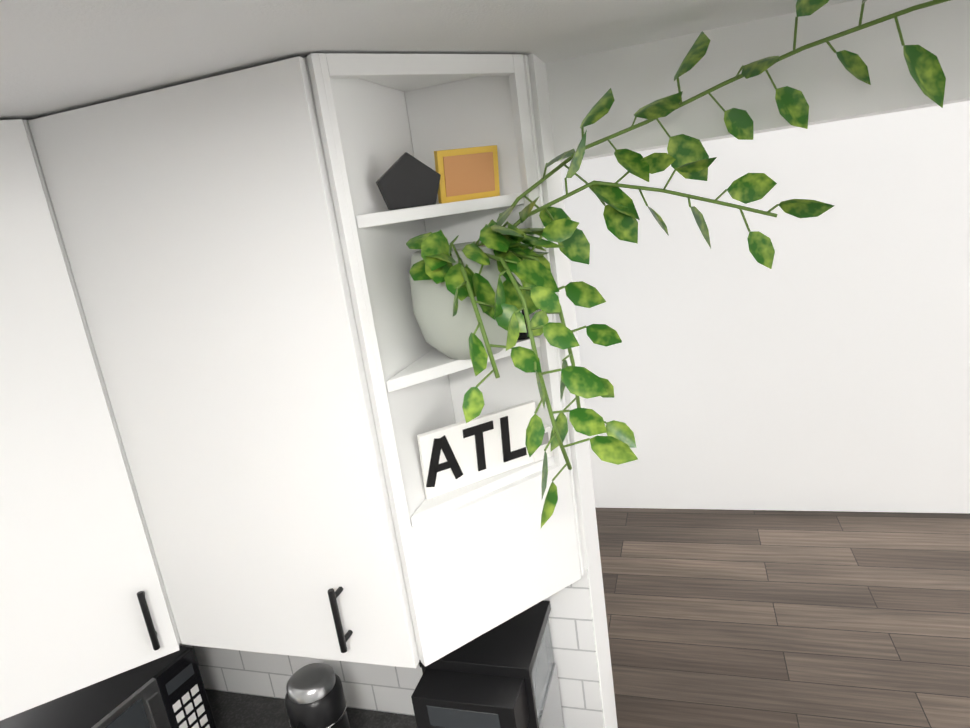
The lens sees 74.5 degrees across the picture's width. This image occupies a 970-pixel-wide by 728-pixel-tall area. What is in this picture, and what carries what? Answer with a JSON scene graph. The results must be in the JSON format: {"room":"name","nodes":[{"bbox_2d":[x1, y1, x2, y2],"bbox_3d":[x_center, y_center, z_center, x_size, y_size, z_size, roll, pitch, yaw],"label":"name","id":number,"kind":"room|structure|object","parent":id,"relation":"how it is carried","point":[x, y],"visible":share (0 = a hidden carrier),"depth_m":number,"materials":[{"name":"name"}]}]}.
{"room":"kitchen","nodes":[
{"label":"kitchen","id":0,"kind":"room"},
{"bbox_2d":[0,0,852,119],"bbox_3d":[1.814,-0.622,0.375,6.950,0.050,6.120,-3,15,18],"label":"ceiling","id":1,"kind":"structure","parent":0,"point":[58,56],"depth_m":0.84,"materials":[{"name":"white paint"}]},
{"bbox_2d":[545,0,969,163],"bbox_3d":[2.564,-0.638,0.496,5.400,0.180,0.120,-3,15,18],"label":"ceiling beam","id":2,"kind":"structure","parent":1,"relation":"attached to","point":[635,78],"depth_m":1.11,"materials":[{"name":"white paint"}]},
{"bbox_2d":[526,54,617,727],"bbox_3d":[-0.481,0.022,1.541,1.400,3.600,0.160,-3,15,18],"label":"wall","id":3,"kind":"structure","parent":0,"point":[552,190],"depth_m":1.33,"materials":[{"name":"white paint"}]},
{"bbox_2d":[0,119,183,720],"bbox_3d":[-0.859,0.133,1.084,0.289,1.016,0.289,-3,15,18],"label":"upper cabinet","id":4,"kind":"object","parent":3,"relation":"attached to","point":[85,601],"depth_m":1.14,"materials":[{"name":"white wood"}]},
{"bbox_2d":[32,56,419,668],"bbox_3d":[-0.394,0.025,1.244,0.526,1.016,0.321,-3,15,18],"label":"upper cabinet","id":5,"kind":"object","parent":3,"relation":"attached to","point":[190,450],"depth_m":1.07,"materials":[{"name":"white wood"}]},
{"bbox_2d":[179,568,604,727],"bbox_3d":[-0.411,0.701,1.631,1.391,0.474,0.006,-3,15,18],"label":"tile backsplash","id":6,"kind":"structure","parent":3,"relation":"attached to","point":[383,688],"depth_m":1.60,"materials":[{"name":"white tile"}]},
{"bbox_2d":[307,53,583,666],"bbox_3d":[-0.023,0.004,1.126,0.254,1.018,0.315,-3,15,18],"label":"corner shelf","id":7,"kind":"object","parent":3,"relation":"attached to","point":[479,558],"visible":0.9,"depth_m":1.13,"materials":[{"name":"white wood"}]},
{"bbox_2d":[376,152,440,209],"bbox_3d":[-0.122,-0.296,1.026,0.110,0.085,0.017,-15,16,-25],"label":"ornament","id":8,"kind":"object","parent":7,"relation":"on","point":[405,180],"visible":0.94,"depth_m":1.02,"materials":[{"name":"black plastic"}]},
{"bbox_2d":[434,145,499,203],"bbox_3d":[-0.029,-0.327,1.098,0.115,0.086,0.024,-15,16,-25],"label":"picture","id":9,"kind":"object","parent":7,"relation":"on","point":[470,173],"visible":0.89,"depth_m":1.09,"materials":[{"name":"orange"}]},
{"bbox_2d":[417,400,534,498],"bbox_3d":[-0.006,0.157,1.187,0.240,0.125,0.024,-15,16,-25],"label":"sign","id":10,"kind":"object","parent":7,"relation":"on","point":[455,456],"visible":0.96,"depth_m":1.18,"materials":[{"name":"white paper"}]},
{"bbox_2d":[518,310,529,339],"bbox_3d":[0.064,-0.105,1.195,0.034,0.115,0.034,-3,15,18],"label":"bottle","id":11,"kind":"object","parent":7,"relation":"on","point":[522,336],"visible":0.17,"depth_m":1.19,"materials":[{"name":"black"}]},
{"bbox_2d":[533,424,553,461],"bbox_3d":[0.110,0.156,1.256,0.044,0.062,0.018,-15,16,-25],"label":"gadget","id":12,"kind":"object","parent":7,"relation":"on","point":[538,453],"visible":0.43,"depth_m":1.25,"materials":[{"name":"white paper"}]},
{"bbox_2d":[406,0,950,527],"bbox_3d":[0.381,-0.178,0.950,1.092,0.812,0.503,-3,15,18],"label":"pothos plant","id":13,"kind":"object","parent":7,"relation":"on","point":[470,300],"visible":1,"depth_m":1.03,"materials":[{"name":"green plant"}]},
{"bbox_2d":[561,101,969,512],"bbox_3d":[1.894,-0.051,0.521,6.950,3.600,6.120,-3,15,18],"label":"wall","id":14,"kind":"structure","parent":0,"point":[823,364],"depth_m":3.74,"materials":[{"name":"white paint"}]},
{"bbox_2d":[595,507,969,727],"bbox_3d":[2.140,1.702,0.968,6.950,0.050,6.120,-3,15,18],"label":"floor","id":15,"kind":"structure","parent":0,"point":[718,618],"depth_m":3.09,"materials":[{"name":"brown wood"}]},
{"bbox_2d":[205,689,278,727],"bbox_3d":[-0.836,1.450,1.631,0.511,0.909,0.653,-3,15,18],"label":"base cabinet","id":16,"kind":"object","parent":15,"relation":"on","point":[233,710],"depth_m":1.72,"materials":[{"name":"black stone"}]},
{"bbox_2d":[0,645,215,727],"bbox_3d":[-0.944,0.891,1.465,0.356,0.272,0.460,-1,16,26],"label":"microwave","id":17,"kind":"object","parent":16,"relation":"on","point":[167,691],"visible":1,"depth_m":1.46,"materials":[{"name":"black plastic"}]},
{"bbox_2d":[257,698,281,727],"bbox_3d":[-1.129,1.784,0.483,0.631,0.909,3.113,-3,15,18],"label":"base cabinet","id":18,"kind":"object","parent":15,"relation":"on","point":[279,699],"depth_m":1.69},
{"bbox_2d":[260,699,416,727],"bbox_3d":[-0.143,1.409,1.410,0.885,0.909,0.643,-3,15,18],"label":"base cabinet","id":19,"kind":"object","parent":15,"relation":"on","point":[357,718],"depth_m":1.63,"materials":[{"name":"black stone"}]},
{"bbox_2d":[284,663,349,727],"bbox_3d":[-0.357,0.812,1.366,0.128,0.314,0.173,-3,15,18],"label":"coffee grinder","id":20,"kind":"object","parent":19,"relation":"on","point":[314,696],"visible":1,"depth_m":1.32,"materials":[{"name":"black plastic"}]},
{"bbox_2d":[411,600,563,727],"bbox_3d":[0.017,0.738,1.330,0.226,0.372,0.293,-3,15,18],"label":"coffee maker","id":21,"kind":"object","parent":19,"relation":"on","point":[504,675],"visible":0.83,"depth_m":1.22,"materials":[{"name":"black plastic"}]}
]}

